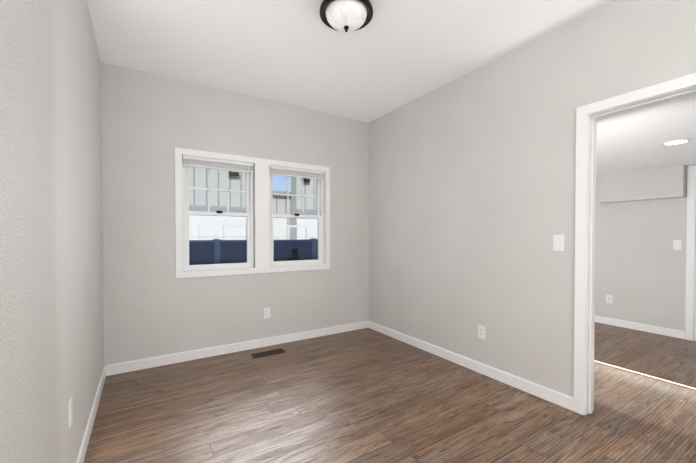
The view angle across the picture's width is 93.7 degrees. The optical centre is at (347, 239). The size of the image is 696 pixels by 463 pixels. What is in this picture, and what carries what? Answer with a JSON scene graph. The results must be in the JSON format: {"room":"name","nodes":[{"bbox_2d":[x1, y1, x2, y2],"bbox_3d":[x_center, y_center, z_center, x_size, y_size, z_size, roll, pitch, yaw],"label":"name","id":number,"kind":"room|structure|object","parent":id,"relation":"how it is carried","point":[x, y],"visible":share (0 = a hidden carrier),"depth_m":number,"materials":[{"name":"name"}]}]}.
{"room":"empty bedroom","nodes":[
{"label":"empty bedroom","id":0,"kind":"room"},
{"bbox_2d":[0,0,103,462],"bbox_3d":[-1.051,-0.147,1.010,0.120,2.700,4.413,0,1,-32],"label":"wall","id":1,"kind":"structure","parent":0,"point":[51,298],"depth_m":1.20,"materials":[{"name":"paint"}]},
{"bbox_2d":[69,397,72,427],"bbox_3d":[-1.285,0.800,1.513,0.008,0.115,0.070,0,1,-32],"label":"electrical outlet","id":2,"kind":"object","parent":1,"relation":"attached to","point":[70,411],"visible":1,"depth_m":1.50,"materials":[{"name":"white plastic"}]},
{"bbox_2d":[75,365,106,462],"bbox_3d":[-0.994,1.155,1.063,0.015,0.093,4.173,0,1,-32],"label":"baseboard","id":3,"kind":"structure","parent":1,"relation":"attached to","point":[84,444],"depth_m":2.03,"materials":[{"name":"white wood"}]},
{"bbox_2d":[101,62,368,365],"bbox_3d":[-0.953,-0.183,3.608,2.816,2.700,0.120,0,1,-32],"label":"wall","id":4,"kind":"structure","parent":0,"point":[154,306],"depth_m":3.21,"materials":[{"name":"paint"}]},
{"bbox_2d":[107,321,366,375],"bbox_3d":[-0.905,1.121,3.578,2.786,0.093,0.013,0,1,-32],"label":"baseboard","id":5,"kind":"structure","parent":4,"relation":"attached to","point":[117,368],"depth_m":3.34,"materials":[{"name":"white wood"}]},
{"bbox_2d":[175,147,329,277],"bbox_3d":[-0.963,-0.262,3.591,1.674,1.240,0.137,0,1,-32],"label":"window","id":6,"kind":"structure","parent":4,"relation":"in","point":[259,214],"depth_m":3.52,"materials":[{"name":"white"}]},
{"bbox_2d":[264,308,269,318],"bbox_3d":[-0.891,0.805,3.585,0.070,0.115,0.008,0,1,-32],"label":"electrical outlet","id":7,"kind":"object","parent":4,"relation":"attached to","point":[266,313],"visible":1,"depth_m":3.58,"materials":[{"name":"white plastic"}]},
{"bbox_2d":[86,0,613,122],"bbox_3d":[0.191,-1.558,1.773,3.056,0.100,4.413,0,1,-32],"label":"ceiling","id":8,"kind":"structure","parent":0,"point":[392,55],"depth_m":2.52,"materials":[{"name":"paint"}]},
{"bbox_2d":[319,0,372,31],"bbox_3d":[-0.011,-1.423,2.090,0.344,0.178,0.344,0,1,-32],"label":"flush-mount light","id":9,"kind":"object","parent":8,"relation":"attached to","point":[345,15],"visible":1,"depth_m":2.03,"materials":[{"name":"white glass"}]},
{"bbox_2d":[83,322,695,462],"bbox_3d":[1.403,1.232,2.574,5.920,0.100,4.413,0,1,-32],"label":"floor","id":10,"kind":"structure","parent":0,"point":[366,395],"depth_m":2.27,"materials":[{"name":"laminate"}]},
{"bbox_2d":[251,348,285,357],"bbox_3d":[-0.823,1.168,3.368,0.330,0.006,0.120,0,1,-32],"label":"floor vent","id":11,"kind":"object","parent":10,"relation":"in","point":[267,353],"visible":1,"depth_m":3.36,"materials":[{"name":"brown metal"}]},
{"bbox_2d":[594,360,695,388],"bbox_3d":[2.661,1.179,2.744,0.014,0.002,1.320,0,1,-32],"label":"threshold strip","id":12,"kind":"object","parent":10,"relation":"on","point":[647,375],"depth_m":2.83,"materials":[{"name":"silver metal"}]},
{"bbox_2d":[368,0,695,396],"bbox_3d":[1.433,-0.169,2.574,0.120,2.700,4.413,0,1,-32],"label":"wall","id":13,"kind":"structure","parent":0,"point":[472,186],"depth_m":2.69,"materials":[{"name":"paint"}]},
{"bbox_2d":[367,320,573,410],"bbox_3d":[0.924,1.126,3.275,0.015,0.093,2.408,0,1,-32],"label":"baseboard","id":14,"kind":"structure","parent":13,"relation":"attached to","point":[548,394],"depth_m":2.83,"materials":[{"name":"white wood"}]},
{"bbox_2d":[478,325,484,339],"bbox_3d":[1.177,0.811,2.875,0.008,0.115,0.070,0,1,-32],"label":"electrical outlet","id":15,"kind":"object","parent":13,"relation":"attached to","point":[481,331],"visible":1,"depth_m":2.87,"materials":[{"name":"white plastic"}]},
{"bbox_2d":[553,235,563,250],"bbox_3d":[1.508,0.020,2.336,0.010,0.115,0.070,0,1,-32],"label":"light switch","id":16,"kind":"object","parent":13,"relation":"attached to","point":[558,242],"visible":1,"depth_m":2.33,"materials":[{"name":"white plastic"}]},
{"bbox_2d":[573,73,695,415],"bbox_3d":[1.874,0.146,1.879,0.152,2.089,0.948,0,1,-32],"label":"door frame","id":17,"kind":"structure","parent":13,"relation":"attached to","point":[588,115],"depth_m":2.20,"materials":[{"name":"white wood"}]},
{"bbox_2d":[598,164,685,202],"bbox_3d":[3.695,-0.692,4.144,0.100,0.375,0.830,0,1,-32],"label":"soffit","id":18,"kind":"structure","parent":0,"point":[667,182],"depth_m":4.06,"materials":[{"name":"paint"}]},
{"bbox_2d":[595,164,695,340],"bbox_3d":[3.857,0.141,4.105,0.120,2.040,4.413,0,1,-32],"label":"wall","id":19,"kind":"structure","parent":0,"point":[640,269],"depth_m":4.15,"materials":[{"name":"paint"}]},
{"bbox_2d":[606,294,611,303],"bbox_3d":[3.566,0.806,4.455,0.008,0.115,0.070,0,1,-32],"label":"electrical outlet","id":20,"kind":"object","parent":19,"relation":"attached to","point":[608,298],"visible":1,"depth_m":4.45,"materials":[{"name":"white plastic"}]},
{"bbox_2d":[595,315,684,338],"bbox_3d":[3.334,1.105,4.823,0.014,0.093,2.342,0,1,-32],"label":"baseboard","id":21,"kind":"structure","parent":19,"relation":"attached to","point":[646,328],"depth_m":4.15,"materials":[{"name":"white wood"}]},
{"bbox_2d":[673,240,680,249],"bbox_3d":[3.919,0.059,3.882,0.010,0.115,0.070,0,1,-32],"label":"light switch","id":22,"kind":"object","parent":19,"relation":"attached to","point":[676,244],"visible":1,"depth_m":3.88,"materials":[{"name":"white plastic"}]},
{"bbox_2d":[685,166,695,340],"bbox_3d":[4.190,0.160,3.395,0.074,2.020,0.955,0,1,-32],"label":"door frame","id":23,"kind":"structure","parent":19,"relation":"attached to","point":[690,330],"depth_m":3.78,"materials":[{"name":"white wood"}]},
{"bbox_2d":[596,93,695,176],"bbox_3d":[2.696,-0.919,3.360,2.864,0.100,4.413,0,1,-32],"label":"ceiling","id":24,"kind":"structure","parent":0,"point":[631,140],"depth_m":2.74,"materials":[{"name":"paint"}]},
{"bbox_2d":[661,139,691,145],"bbox_3d":[2.888,-0.860,2.871,0.196,0.006,0.196,0,1,-32],"label":"recessed light","id":25,"kind":"object","parent":24,"relation":"in","point":[675,142],"visible":0.98,"depth_m":2.87,"materials":[{"name":"white"}]},
{"label":"outside","id":26,"kind":"structure","parent":0,"visible":0},
{"bbox_3d":[-4.718,1.672,10.723,28.000,0.100,15.870,0,1,-32],"label":"ground","id":27,"kind":"structure","parent":26,"visible":0},
{"bbox_2d":[188,166,317,239],"bbox_3d":[-2.119,-0.573,8.441,22.000,4.450,1.150,0,1,-32],"label":"building","id":28,"kind":"structure","parent":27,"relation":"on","point":[195,177],"depth_m":7.83,"materials":[{"name":"white"}]},
{"bbox_2d":[189,223,317,264],"bbox_3d":[-0.997,0.675,6.724,18.050,2.000,1.260,0,1,-32],"label":"fence","id":29,"kind":"object","parent":27,"relation":"on","point":[209,249],"depth_m":5.83,"materials":[{"name":"blue"}]}
]}

